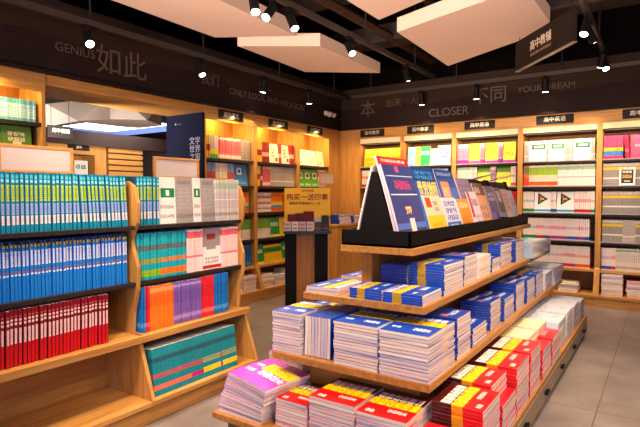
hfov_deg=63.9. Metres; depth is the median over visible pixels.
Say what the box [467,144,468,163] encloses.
book
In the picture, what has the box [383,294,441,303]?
blue workbook
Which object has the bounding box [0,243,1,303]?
book
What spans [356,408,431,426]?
red workbook
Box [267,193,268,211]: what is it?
book
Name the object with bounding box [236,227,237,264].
book
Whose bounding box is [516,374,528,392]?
red workbook
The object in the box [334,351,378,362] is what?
blue workbook
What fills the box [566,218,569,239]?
book
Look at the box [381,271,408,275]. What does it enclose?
blue workbook
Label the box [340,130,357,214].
pillar
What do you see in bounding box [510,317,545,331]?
cream workbook
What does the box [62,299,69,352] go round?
book
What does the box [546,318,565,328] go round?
white workbook
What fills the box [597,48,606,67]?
track spotlight
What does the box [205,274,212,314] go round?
book
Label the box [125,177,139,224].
book
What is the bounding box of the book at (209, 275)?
[209,275,210,314]
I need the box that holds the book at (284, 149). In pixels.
[281,145,289,163]
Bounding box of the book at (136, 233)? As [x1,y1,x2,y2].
[136,233,140,265]
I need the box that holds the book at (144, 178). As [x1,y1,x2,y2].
[143,177,145,224]
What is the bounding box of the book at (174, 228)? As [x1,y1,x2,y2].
[174,228,196,270]
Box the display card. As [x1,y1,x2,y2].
[619,167,635,184]
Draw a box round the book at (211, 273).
[211,273,217,312]
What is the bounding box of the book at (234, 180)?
[234,180,235,219]
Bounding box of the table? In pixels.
[212,224,586,426]
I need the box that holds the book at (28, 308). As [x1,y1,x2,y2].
[21,306,30,362]
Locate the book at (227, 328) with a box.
[207,325,231,366]
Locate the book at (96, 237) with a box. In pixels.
[85,235,98,287]
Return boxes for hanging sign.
[47,98,72,138]
[515,7,576,71]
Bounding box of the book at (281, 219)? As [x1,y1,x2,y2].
[278,217,284,235]
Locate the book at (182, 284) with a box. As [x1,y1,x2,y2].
[175,280,183,321]
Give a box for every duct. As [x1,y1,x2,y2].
[258,0,350,16]
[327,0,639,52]
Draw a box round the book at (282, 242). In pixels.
[281,241,284,259]
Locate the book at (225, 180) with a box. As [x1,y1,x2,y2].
[225,180,225,219]
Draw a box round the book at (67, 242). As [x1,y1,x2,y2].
[44,236,68,292]
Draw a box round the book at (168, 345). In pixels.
[147,342,172,390]
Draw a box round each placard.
[0,143,73,173]
[153,156,198,177]
[319,172,333,187]
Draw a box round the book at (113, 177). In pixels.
[112,176,117,226]
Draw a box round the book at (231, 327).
[210,324,235,365]
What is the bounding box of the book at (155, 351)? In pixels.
[144,347,159,395]
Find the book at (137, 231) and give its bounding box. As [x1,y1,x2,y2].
[137,231,157,277]
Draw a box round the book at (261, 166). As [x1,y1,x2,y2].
[260,166,261,185]
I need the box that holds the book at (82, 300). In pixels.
[75,297,84,348]
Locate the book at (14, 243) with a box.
[0,240,17,300]
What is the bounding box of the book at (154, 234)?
[153,233,155,278]
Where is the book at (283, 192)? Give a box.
[283,192,284,210]
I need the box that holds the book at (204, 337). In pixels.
[182,332,208,376]
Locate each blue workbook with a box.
[272,301,330,317]
[272,313,304,320]
[272,316,304,322]
[272,321,304,328]
[272,327,304,334]
[272,330,304,337]
[272,338,304,346]
[272,344,304,351]
[272,347,304,354]
[273,319,304,325]
[273,324,304,331]
[273,333,304,340]
[273,336,304,343]
[273,341,304,349]
[306,278,361,291]
[306,289,349,294]
[314,301,353,306]
[330,214,350,215]
[330,219,350,220]
[333,310,404,330]
[333,339,378,349]
[333,342,377,352]
[333,345,378,356]
[333,357,378,368]
[333,360,378,372]
[334,324,378,333]
[334,327,378,336]
[334,330,378,339]
[334,333,378,343]
[334,336,378,346]
[334,348,378,359]
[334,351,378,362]
[334,354,378,365]
[341,270,361,280]
[349,281,399,292]
[349,295,382,300]
[350,290,382,295]
[350,292,382,298]
[378,328,454,347]
[378,342,453,362]
[379,315,454,339]
[379,325,453,343]
[379,331,454,350]
[379,335,453,354]
[379,338,454,358]
[379,345,454,365]
[379,349,453,369]
[379,351,453,372]
[379,354,454,377]
[379,358,454,380]
[379,361,454,384]
[381,259,414,267]
[381,266,409,270]
[381,269,408,273]
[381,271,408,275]
[381,274,408,278]
[381,276,408,281]
[381,279,408,283]
[383,284,440,298]
[383,290,441,300]
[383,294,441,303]
[383,296,440,306]
[409,258,462,267]
[409,265,462,273]
[409,267,462,276]
[409,270,462,279]
[409,273,462,281]
[409,275,462,284]
[409,278,462,287]
[410,263,462,270]
[419,307,469,321]
[419,314,469,324]
[435,256,476,261]
[436,251,476,258]
[441,280,462,290]
[441,283,462,293]
[441,285,462,295]
[454,317,470,327]
[454,320,470,331]
[454,324,469,334]
[454,327,469,337]
[454,332,470,343]
[454,336,469,347]
[454,338,469,350]
[454,341,470,353]
[455,329,470,340]
[455,345,469,356]
[455,348,469,360]
[460,304,500,312]
[461,294,499,305]
[461,300,500,307]
[461,303,499,310]
[463,258,476,264]
[463,261,476,267]
[463,263,476,269]
[463,266,476,272]
[463,268,476,275]
[463,271,476,277]
[463,273,476,280]
[463,276,475,283]
[463,278,476,285]
[467,307,500,315]
[470,310,499,317]
[470,312,500,320]
[470,317,485,331]
[470,326,485,336]
[470,328,485,339]
[470,330,485,342]
[470,332,486,345]
[470,336,485,347]
[471,322,486,333]
[476,241,511,247]
[476,244,510,249]
[476,246,510,251]
[476,248,511,253]
[478,290,513,301]
[486,317,499,325]
[486,319,499,327]
[486,321,500,330]
[490,278,523,286]
[490,282,523,288]
[490,285,523,290]
[490,286,523,292]
[491,251,510,256]
[491,256,499,260]
[493,239,523,243]
[500,296,513,303]
[500,303,512,311]
[500,305,513,313]
[500,308,513,316]
[500,312,513,321]
[501,298,513,306]
[503,274,533,282]
[511,237,547,243]
[511,269,542,276]
[523,252,544,258]
[524,241,546,246]
[524,243,545,248]
[524,245,545,251]
[524,248,544,253]
[524,250,543,255]
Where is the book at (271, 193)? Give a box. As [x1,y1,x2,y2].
[271,193,272,211]
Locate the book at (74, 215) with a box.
[71,174,76,228]
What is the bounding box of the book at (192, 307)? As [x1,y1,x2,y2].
[185,278,193,319]
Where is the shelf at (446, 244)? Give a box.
[341,224,530,255]
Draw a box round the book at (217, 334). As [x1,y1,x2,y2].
[196,328,221,371]
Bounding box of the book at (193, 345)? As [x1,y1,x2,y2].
[172,335,196,380]
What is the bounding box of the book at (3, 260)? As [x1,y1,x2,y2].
[0,242,6,302]
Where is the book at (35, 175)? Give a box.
[33,173,38,231]
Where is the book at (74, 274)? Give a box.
[58,236,76,291]
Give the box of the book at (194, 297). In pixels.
[188,278,195,318]
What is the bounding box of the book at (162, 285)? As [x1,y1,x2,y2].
[154,283,163,326]
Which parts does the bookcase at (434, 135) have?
panel, shelf, panel, shelf, panel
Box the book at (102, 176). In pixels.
[101,175,106,226]
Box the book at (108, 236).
[88,233,110,285]
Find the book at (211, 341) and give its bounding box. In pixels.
[189,330,214,373]
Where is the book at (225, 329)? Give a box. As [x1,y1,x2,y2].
[205,326,229,367]
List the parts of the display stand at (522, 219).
slope panel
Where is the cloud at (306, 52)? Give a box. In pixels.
[237,28,379,72]
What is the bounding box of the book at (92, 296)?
[85,295,93,345]
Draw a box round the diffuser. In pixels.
[65,123,165,131]
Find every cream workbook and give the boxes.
[499,326,536,339]
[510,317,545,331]
[558,286,579,289]
[558,289,577,292]
[559,282,580,286]
[559,284,580,287]
[559,286,580,290]
[562,278,579,284]
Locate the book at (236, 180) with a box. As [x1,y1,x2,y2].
[236,180,238,219]
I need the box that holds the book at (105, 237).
[92,234,107,286]
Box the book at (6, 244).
[1,242,9,301]
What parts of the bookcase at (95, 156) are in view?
panel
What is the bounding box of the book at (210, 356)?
[189,331,212,374]
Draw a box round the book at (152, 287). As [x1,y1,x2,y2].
[146,285,154,329]
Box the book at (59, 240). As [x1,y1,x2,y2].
[42,237,62,293]
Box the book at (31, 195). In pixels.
[29,173,33,231]
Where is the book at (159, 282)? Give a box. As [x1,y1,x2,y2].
[159,282,168,325]
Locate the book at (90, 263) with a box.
[89,237,91,288]
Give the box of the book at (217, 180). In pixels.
[217,180,218,220]
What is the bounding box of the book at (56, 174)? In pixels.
[50,173,59,229]
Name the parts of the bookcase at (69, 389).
panel, shelf, shelf, shelf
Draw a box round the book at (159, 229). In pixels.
[159,229,181,273]
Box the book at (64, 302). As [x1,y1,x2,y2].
[57,300,66,353]
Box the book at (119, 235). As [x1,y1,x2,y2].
[103,233,121,283]
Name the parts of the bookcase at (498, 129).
panel, shelf, shelf, panel, shelf, panel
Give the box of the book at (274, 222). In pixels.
[270,217,279,236]
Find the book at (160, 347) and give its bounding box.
[143,345,164,393]
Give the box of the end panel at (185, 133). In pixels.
[166,112,204,177]
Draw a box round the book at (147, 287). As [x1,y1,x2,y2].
[142,285,149,330]
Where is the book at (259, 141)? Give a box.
[259,141,260,161]
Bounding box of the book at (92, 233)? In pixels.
[92,233,115,284]
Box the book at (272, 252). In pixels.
[263,243,282,262]
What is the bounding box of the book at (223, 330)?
[203,326,227,368]
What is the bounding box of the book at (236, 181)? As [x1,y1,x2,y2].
[236,181,236,219]
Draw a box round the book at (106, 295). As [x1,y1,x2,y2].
[99,293,107,342]
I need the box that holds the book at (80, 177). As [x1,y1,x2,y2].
[78,175,85,228]
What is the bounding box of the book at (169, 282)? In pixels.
[169,282,173,324]
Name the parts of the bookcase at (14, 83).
panel, shelf, panel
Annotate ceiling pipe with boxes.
[314,0,436,64]
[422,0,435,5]
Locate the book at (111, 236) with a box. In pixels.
[110,235,113,285]
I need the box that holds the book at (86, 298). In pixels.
[79,296,87,347]
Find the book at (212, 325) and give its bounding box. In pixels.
[212,325,233,366]
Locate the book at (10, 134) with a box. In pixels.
[0,124,31,144]
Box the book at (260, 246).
[258,244,263,263]
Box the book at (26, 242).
[4,239,29,298]
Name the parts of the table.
core panel, post, core panel, drawer, drawer, handle, drawer, drawer, drawer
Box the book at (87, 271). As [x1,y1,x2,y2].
[64,235,89,289]
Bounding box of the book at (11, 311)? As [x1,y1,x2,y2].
[4,309,13,367]
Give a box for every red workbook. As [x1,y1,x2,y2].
[275,382,323,408]
[275,410,309,421]
[275,413,308,424]
[275,416,309,426]
[275,419,298,426]
[275,421,290,426]
[276,401,308,411]
[276,404,308,415]
[276,407,309,418]
[308,419,332,426]
[309,378,383,410]
[309,398,362,414]
[309,405,356,421]
[309,409,355,425]
[309,413,354,426]
[310,402,355,417]
[310,416,344,426]
[355,405,431,426]
[355,415,431,426]
[356,389,431,426]
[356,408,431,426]
[356,413,430,426]
[423,422,445,426]
[431,383,499,415]
[431,396,499,419]
[431,403,499,426]
[432,400,499,422]
[432,407,499,426]
[432,411,499,426]
[432,415,499,426]
[443,375,505,390]
[444,377,506,391]
[446,363,505,389]
[467,348,528,371]
[468,359,528,375]
[485,336,540,355]
[499,387,515,409]
[499,400,515,420]
[499,404,514,424]
[500,392,515,413]
[500,397,515,416]
[500,406,515,426]
[504,412,514,426]
[506,361,528,378]
[506,368,528,385]
[506,413,515,426]
[507,365,528,382]
[507,372,528,388]
[515,386,528,405]
[515,393,528,412]
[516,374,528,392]
[516,378,528,395]
[516,382,527,398]
[516,383,528,402]
[516,390,528,409]
[516,396,528,416]
[528,369,539,383]
[528,380,539,396]
[529,346,539,358]
[529,348,540,361]
[529,354,539,368]
[529,358,539,371]
[529,362,540,377]
[529,371,539,386]
[529,377,539,392]
[535,338,550,353]
[537,328,559,341]
[540,357,550,370]
[540,365,550,379]
[541,351,550,364]
[551,337,559,349]
[551,343,559,354]
[627,277,639,282]
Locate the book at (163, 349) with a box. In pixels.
[143,344,167,392]
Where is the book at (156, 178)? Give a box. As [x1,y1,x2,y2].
[155,177,159,223]
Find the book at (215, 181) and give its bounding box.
[214,180,216,220]
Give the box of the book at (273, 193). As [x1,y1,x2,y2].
[273,193,274,211]
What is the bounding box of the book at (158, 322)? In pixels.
[149,284,159,328]
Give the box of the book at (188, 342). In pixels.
[169,337,192,382]
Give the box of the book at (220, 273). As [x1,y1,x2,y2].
[220,273,220,311]
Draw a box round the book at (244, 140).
[244,140,245,160]
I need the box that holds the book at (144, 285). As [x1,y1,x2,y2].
[144,285,151,330]
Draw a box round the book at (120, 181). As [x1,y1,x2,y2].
[118,176,124,225]
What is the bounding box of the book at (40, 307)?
[33,304,43,359]
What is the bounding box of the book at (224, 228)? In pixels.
[224,228,224,266]
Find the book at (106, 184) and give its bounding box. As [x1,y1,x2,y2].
[104,175,110,226]
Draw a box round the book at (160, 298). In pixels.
[152,284,161,327]
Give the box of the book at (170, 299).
[164,282,171,324]
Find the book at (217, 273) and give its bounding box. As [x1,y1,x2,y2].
[217,273,219,311]
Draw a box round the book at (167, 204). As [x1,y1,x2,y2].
[159,177,175,223]
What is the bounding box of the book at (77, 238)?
[66,236,79,290]
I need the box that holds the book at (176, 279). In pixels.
[176,279,185,321]
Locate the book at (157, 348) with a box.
[144,346,162,394]
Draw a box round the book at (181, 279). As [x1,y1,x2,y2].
[181,279,189,320]
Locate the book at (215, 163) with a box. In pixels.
[215,163,216,179]
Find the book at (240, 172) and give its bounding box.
[234,164,247,185]
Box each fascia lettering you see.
[55,42,94,58]
[96,44,146,80]
[201,73,218,86]
[230,88,304,110]
[361,100,374,116]
[386,98,400,106]
[429,106,468,116]
[472,85,505,103]
[518,81,574,92]
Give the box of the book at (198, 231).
[197,229,199,270]
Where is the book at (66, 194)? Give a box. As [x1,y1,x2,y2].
[64,174,68,229]
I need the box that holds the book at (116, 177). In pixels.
[115,176,120,226]
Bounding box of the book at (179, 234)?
[168,230,180,273]
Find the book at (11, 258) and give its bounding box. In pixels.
[0,241,14,301]
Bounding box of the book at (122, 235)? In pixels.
[121,234,124,283]
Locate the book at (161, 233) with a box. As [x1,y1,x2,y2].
[149,231,162,276]
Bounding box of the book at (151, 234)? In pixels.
[146,232,153,278]
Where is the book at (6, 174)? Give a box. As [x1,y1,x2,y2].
[4,172,10,232]
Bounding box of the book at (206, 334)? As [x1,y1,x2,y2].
[186,331,210,375]
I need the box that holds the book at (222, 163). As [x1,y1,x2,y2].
[222,163,223,179]
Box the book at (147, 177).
[142,176,149,224]
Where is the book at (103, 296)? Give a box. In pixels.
[96,293,104,343]
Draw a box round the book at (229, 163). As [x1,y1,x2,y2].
[229,163,230,179]
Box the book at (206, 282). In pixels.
[199,275,207,315]
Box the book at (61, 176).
[59,174,64,229]
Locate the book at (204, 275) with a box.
[204,275,208,314]
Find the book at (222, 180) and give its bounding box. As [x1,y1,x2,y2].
[222,180,223,219]
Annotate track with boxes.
[0,0,346,100]
[276,0,435,78]
[351,50,639,98]
[577,0,607,52]
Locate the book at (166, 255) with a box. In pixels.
[165,232,167,276]
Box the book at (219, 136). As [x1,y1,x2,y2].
[219,136,220,158]
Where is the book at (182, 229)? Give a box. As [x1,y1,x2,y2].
[182,229,191,272]
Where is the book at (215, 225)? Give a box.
[215,225,235,264]
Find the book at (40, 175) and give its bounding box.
[38,173,43,230]
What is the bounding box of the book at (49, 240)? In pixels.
[29,237,51,294]
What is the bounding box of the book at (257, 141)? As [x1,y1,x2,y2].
[257,141,258,161]
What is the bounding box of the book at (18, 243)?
[5,240,21,300]
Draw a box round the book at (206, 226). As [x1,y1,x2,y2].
[206,226,226,266]
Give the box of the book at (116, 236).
[115,235,118,284]
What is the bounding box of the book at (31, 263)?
[12,239,33,298]
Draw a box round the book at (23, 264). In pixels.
[7,240,25,299]
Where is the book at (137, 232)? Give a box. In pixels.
[137,232,150,278]
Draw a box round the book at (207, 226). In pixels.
[207,226,227,265]
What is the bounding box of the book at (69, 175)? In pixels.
[68,174,71,229]
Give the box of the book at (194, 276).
[194,276,201,313]
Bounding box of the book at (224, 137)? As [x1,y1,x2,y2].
[224,137,225,158]
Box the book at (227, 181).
[226,180,228,219]
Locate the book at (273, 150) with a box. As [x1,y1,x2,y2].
[269,144,278,162]
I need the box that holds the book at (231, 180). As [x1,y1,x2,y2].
[231,180,232,219]
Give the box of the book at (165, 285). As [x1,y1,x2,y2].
[160,283,166,326]
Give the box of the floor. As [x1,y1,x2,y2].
[143,294,639,426]
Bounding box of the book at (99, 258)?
[76,234,100,286]
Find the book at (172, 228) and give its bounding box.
[172,228,193,271]
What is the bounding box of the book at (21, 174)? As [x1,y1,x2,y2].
[18,172,24,231]
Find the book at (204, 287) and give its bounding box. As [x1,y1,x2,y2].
[203,276,205,315]
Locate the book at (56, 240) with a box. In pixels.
[34,237,59,294]
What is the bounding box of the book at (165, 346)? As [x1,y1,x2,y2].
[144,343,170,391]
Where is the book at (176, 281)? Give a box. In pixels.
[176,281,179,322]
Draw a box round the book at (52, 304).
[44,302,54,356]
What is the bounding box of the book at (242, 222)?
[241,222,242,239]
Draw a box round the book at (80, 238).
[59,235,82,289]
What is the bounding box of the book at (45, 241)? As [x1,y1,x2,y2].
[30,238,48,295]
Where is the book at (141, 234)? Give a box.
[140,233,143,279]
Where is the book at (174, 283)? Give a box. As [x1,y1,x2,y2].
[165,281,175,323]
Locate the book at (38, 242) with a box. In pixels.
[26,239,40,296]
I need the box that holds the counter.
[329,223,361,279]
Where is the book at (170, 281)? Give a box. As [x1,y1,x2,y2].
[170,281,177,323]
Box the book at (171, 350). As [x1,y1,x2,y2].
[150,341,175,389]
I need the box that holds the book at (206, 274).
[206,274,213,313]
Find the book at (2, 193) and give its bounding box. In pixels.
[0,171,4,233]
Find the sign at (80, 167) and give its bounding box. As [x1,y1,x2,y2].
[74,160,87,174]
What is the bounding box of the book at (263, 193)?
[263,193,264,211]
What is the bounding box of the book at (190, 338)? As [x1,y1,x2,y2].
[168,336,194,381]
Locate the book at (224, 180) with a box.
[224,180,224,219]
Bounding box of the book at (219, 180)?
[219,180,220,220]
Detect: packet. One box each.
[284,222,290,230]
[292,222,297,230]
[299,222,305,230]
[307,222,313,230]
[315,222,320,230]
[322,222,328,230]
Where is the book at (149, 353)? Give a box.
[144,348,156,396]
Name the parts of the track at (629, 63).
drop rod, drop rod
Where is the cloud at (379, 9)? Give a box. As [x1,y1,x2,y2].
[347,0,423,19]
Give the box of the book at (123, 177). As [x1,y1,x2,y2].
[122,176,127,225]
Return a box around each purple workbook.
[218,407,274,424]
[219,402,274,419]
[219,405,274,421]
[220,396,275,414]
[220,399,275,416]
[221,392,275,411]
[222,390,275,409]
[224,384,278,404]
[224,387,275,406]
[225,381,304,401]
[226,378,307,399]
[227,375,308,396]
[228,358,309,393]
[269,354,302,364]
[269,358,307,368]
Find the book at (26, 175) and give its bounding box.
[24,173,29,231]
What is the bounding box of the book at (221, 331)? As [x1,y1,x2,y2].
[200,327,225,369]
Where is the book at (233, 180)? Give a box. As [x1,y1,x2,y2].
[233,180,233,219]
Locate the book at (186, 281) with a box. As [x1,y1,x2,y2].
[180,279,187,320]
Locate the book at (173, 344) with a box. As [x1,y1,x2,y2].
[151,341,177,388]
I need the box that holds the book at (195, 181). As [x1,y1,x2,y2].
[192,178,201,221]
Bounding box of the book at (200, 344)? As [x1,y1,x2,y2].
[179,333,203,378]
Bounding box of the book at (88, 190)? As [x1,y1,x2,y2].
[85,175,92,227]
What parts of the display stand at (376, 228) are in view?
panel, slope panel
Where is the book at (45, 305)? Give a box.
[39,303,46,358]
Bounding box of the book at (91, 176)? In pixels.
[90,174,96,227]
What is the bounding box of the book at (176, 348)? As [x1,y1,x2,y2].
[154,340,180,387]
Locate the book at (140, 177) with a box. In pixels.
[136,176,142,224]
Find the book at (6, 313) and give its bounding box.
[0,310,9,368]
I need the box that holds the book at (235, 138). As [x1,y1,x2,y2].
[235,138,236,159]
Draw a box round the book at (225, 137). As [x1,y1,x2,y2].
[225,137,226,158]
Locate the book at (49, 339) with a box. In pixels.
[44,303,51,357]
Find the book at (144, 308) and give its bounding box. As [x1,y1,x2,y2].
[140,286,145,332]
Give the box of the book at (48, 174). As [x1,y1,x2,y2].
[47,173,50,230]
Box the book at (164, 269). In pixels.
[154,231,165,276]
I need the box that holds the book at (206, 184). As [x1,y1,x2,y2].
[200,178,214,221]
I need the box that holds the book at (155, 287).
[148,284,156,328]
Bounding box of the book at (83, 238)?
[82,237,85,289]
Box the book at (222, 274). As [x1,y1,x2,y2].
[217,272,223,311]
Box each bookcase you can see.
[0,66,45,145]
[0,226,152,426]
[46,143,106,174]
[104,181,257,422]
[204,105,263,305]
[256,115,298,299]
[299,123,329,187]
[358,126,401,214]
[402,122,453,177]
[454,117,520,238]
[519,110,599,306]
[595,107,639,311]
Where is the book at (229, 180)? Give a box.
[229,180,230,219]
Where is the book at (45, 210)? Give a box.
[43,173,47,230]
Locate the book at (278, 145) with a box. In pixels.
[276,144,279,162]
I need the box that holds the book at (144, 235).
[143,233,146,279]
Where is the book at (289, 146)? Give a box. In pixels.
[284,145,290,163]
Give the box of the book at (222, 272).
[222,272,226,310]
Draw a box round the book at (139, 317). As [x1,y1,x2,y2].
[136,287,142,332]
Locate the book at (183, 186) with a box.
[174,177,193,222]
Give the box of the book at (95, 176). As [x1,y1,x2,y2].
[94,175,99,227]
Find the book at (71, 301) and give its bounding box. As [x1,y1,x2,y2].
[64,299,73,351]
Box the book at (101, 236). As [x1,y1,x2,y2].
[85,234,104,286]
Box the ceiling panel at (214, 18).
[113,0,296,36]
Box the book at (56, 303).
[50,301,58,355]
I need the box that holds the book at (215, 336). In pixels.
[194,329,218,372]
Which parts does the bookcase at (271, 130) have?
panel, panel, shelf, shelf, shelf, shelf, shelf, panel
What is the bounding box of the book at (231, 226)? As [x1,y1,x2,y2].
[231,226,233,264]
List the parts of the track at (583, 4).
drop rod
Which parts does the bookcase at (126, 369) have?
panel, panel, shelf, shelf, shelf, panel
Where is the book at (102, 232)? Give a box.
[102,232,126,282]
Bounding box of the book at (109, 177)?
[108,176,114,226]
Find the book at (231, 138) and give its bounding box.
[231,138,232,159]
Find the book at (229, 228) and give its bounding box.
[212,226,230,265]
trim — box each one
[0,0,341,100]
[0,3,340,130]
[45,74,203,115]
[46,127,166,152]
[330,129,339,214]
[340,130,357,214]
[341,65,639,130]
[342,52,639,99]
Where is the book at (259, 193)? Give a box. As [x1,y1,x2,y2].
[259,193,260,211]
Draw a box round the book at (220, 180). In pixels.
[220,180,221,220]
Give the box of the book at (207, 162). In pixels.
[207,162,208,177]
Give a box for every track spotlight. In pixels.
[81,23,94,47]
[194,57,205,76]
[249,0,259,15]
[260,76,267,92]
[262,0,276,21]
[285,6,298,31]
[305,89,311,103]
[344,36,355,55]
[402,64,410,81]
[419,90,424,104]
[473,84,479,99]
[542,75,548,92]
[579,12,591,36]
[586,22,597,43]
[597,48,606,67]
[602,52,609,70]
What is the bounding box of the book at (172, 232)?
[171,231,174,274]
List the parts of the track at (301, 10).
drop rod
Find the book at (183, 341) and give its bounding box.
[161,338,187,384]
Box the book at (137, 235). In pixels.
[135,234,138,258]
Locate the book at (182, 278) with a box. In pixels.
[182,278,190,319]
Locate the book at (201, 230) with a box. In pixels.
[183,228,202,270]
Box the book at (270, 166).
[270,166,271,185]
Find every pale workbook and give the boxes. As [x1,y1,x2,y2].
[243,273,256,278]
[261,272,272,276]
[274,266,284,270]
[470,252,490,259]
[476,272,490,278]
[477,256,490,261]
[477,258,490,263]
[477,260,490,266]
[477,263,490,269]
[477,267,490,273]
[477,270,489,276]
[601,275,623,278]
[601,278,622,281]
[601,282,622,285]
[601,283,623,287]
[601,284,624,289]
[601,288,622,290]
[601,288,623,292]
[601,291,623,294]
[601,293,623,296]
[602,273,623,276]
[602,275,624,280]
[602,279,624,283]
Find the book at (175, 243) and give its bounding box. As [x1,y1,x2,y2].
[160,230,176,274]
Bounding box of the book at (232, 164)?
[232,164,233,179]
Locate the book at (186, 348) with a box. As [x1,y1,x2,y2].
[165,337,189,383]
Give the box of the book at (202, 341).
[184,333,206,377]
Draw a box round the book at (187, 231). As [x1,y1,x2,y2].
[177,229,189,272]
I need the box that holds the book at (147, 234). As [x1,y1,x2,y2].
[144,233,148,279]
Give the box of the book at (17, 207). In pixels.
[15,172,19,232]
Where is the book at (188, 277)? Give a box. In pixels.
[188,277,198,317]
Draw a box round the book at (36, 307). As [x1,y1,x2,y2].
[29,305,38,360]
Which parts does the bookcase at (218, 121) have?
panel, panel, shelf, shelf, shelf, panel, shelf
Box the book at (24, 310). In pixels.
[16,307,26,363]
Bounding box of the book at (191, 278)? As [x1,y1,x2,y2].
[191,278,196,318]
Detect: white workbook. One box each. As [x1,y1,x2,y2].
[268,272,284,276]
[522,262,562,269]
[522,311,565,325]
[524,268,551,275]
[530,303,571,316]
[540,297,578,308]
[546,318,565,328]
[550,295,583,304]
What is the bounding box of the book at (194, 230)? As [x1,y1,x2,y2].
[194,230,194,271]
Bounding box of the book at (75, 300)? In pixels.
[67,298,76,350]
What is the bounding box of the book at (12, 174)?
[9,172,15,232]
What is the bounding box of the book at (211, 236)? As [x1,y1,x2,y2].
[202,227,220,269]
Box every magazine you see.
[357,166,378,229]
[374,156,408,230]
[379,164,426,231]
[409,166,446,228]
[421,195,446,228]
[432,169,459,198]
[440,197,461,225]
[454,178,471,198]
[455,199,473,223]
[465,192,482,221]
[470,183,491,220]
[471,173,497,178]
[483,186,500,219]
[488,175,513,180]
[492,188,507,216]
[499,189,513,216]
[506,190,518,215]
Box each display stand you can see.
[283,188,330,305]
[342,172,510,248]
[487,180,527,226]
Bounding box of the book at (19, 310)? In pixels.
[14,308,21,364]
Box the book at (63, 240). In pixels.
[47,237,66,292]
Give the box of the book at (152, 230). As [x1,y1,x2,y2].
[152,230,170,275]
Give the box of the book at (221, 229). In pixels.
[201,226,223,266]
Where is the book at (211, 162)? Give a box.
[211,162,212,178]
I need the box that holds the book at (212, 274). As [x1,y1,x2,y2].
[212,274,214,313]
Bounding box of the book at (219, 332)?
[202,328,223,370]
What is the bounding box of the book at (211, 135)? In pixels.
[211,135,212,157]
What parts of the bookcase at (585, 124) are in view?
panel, shelf, shelf, shelf, shelf, panel, shelf, shelf, panel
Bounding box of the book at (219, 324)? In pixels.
[219,324,237,364]
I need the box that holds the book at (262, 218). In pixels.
[262,218,263,237]
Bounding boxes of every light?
[56,115,166,135]
[324,111,335,117]
[360,137,399,143]
[404,133,451,140]
[456,129,517,137]
[523,123,596,133]
[603,120,639,128]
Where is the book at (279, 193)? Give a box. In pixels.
[279,193,280,210]
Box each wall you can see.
[45,97,137,136]
[58,0,331,86]
[106,148,142,176]
[138,132,166,176]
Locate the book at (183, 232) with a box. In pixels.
[165,229,184,273]
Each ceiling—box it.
[45,101,161,127]
[295,0,441,35]
[332,4,639,90]
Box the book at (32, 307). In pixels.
[27,305,34,361]
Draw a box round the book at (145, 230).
[145,230,168,275]
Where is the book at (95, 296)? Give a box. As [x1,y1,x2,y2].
[90,294,96,344]
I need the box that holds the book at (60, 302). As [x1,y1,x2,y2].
[53,300,62,354]
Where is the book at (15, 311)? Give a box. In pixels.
[10,308,17,365]
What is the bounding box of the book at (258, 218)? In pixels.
[258,218,261,237]
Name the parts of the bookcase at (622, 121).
panel, shelf, shelf, shelf, shelf, shelf, shelf, panel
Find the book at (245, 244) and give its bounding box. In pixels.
[245,244,249,265]
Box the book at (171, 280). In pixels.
[171,280,181,321]
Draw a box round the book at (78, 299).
[73,297,79,349]
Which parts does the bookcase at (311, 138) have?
panel, panel, shelf, panel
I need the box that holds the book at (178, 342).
[158,339,182,386]
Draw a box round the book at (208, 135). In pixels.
[208,135,209,157]
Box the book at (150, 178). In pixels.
[149,177,151,224]
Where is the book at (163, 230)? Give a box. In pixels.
[163,230,177,273]
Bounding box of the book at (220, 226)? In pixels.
[220,226,231,265]
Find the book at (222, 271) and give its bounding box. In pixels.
[222,271,227,309]
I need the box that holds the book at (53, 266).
[43,238,55,294]
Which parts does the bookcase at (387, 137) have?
panel, shelf, panel, panel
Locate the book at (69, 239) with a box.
[54,236,72,291]
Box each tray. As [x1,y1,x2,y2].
[342,217,510,248]
[511,214,527,226]
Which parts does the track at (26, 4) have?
drop rod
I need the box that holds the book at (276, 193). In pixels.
[276,193,277,210]
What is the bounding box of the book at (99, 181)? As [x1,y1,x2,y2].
[97,175,104,227]
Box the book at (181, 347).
[160,339,185,385]
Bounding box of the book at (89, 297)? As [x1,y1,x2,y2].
[85,296,91,346]
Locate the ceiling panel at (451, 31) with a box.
[397,0,549,65]
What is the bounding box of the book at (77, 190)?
[76,174,80,228]
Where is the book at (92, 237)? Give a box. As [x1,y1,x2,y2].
[78,235,95,288]
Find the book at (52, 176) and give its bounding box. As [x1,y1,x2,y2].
[50,174,55,230]
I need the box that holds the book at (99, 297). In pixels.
[93,294,101,343]
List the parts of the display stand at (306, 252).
post, panel, post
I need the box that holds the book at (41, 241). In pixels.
[20,238,44,296]
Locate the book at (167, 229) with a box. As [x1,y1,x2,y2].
[167,229,185,272]
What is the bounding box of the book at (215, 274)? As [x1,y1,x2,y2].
[215,274,216,312]
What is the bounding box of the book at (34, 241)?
[24,239,37,297]
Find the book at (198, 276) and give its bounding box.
[198,276,203,316]
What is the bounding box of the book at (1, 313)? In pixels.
[0,311,4,369]
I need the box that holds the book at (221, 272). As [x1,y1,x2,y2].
[221,272,225,310]
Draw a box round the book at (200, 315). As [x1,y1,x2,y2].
[193,277,201,317]
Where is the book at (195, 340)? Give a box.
[177,335,199,379]
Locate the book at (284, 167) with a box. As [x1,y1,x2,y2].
[284,167,285,186]
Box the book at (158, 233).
[148,231,160,277]
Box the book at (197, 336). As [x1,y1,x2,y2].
[175,334,201,378]
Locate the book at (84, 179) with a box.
[83,175,88,228]
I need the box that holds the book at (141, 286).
[141,286,146,331]
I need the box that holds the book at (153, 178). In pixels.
[152,177,155,224]
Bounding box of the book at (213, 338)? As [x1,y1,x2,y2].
[192,329,216,372]

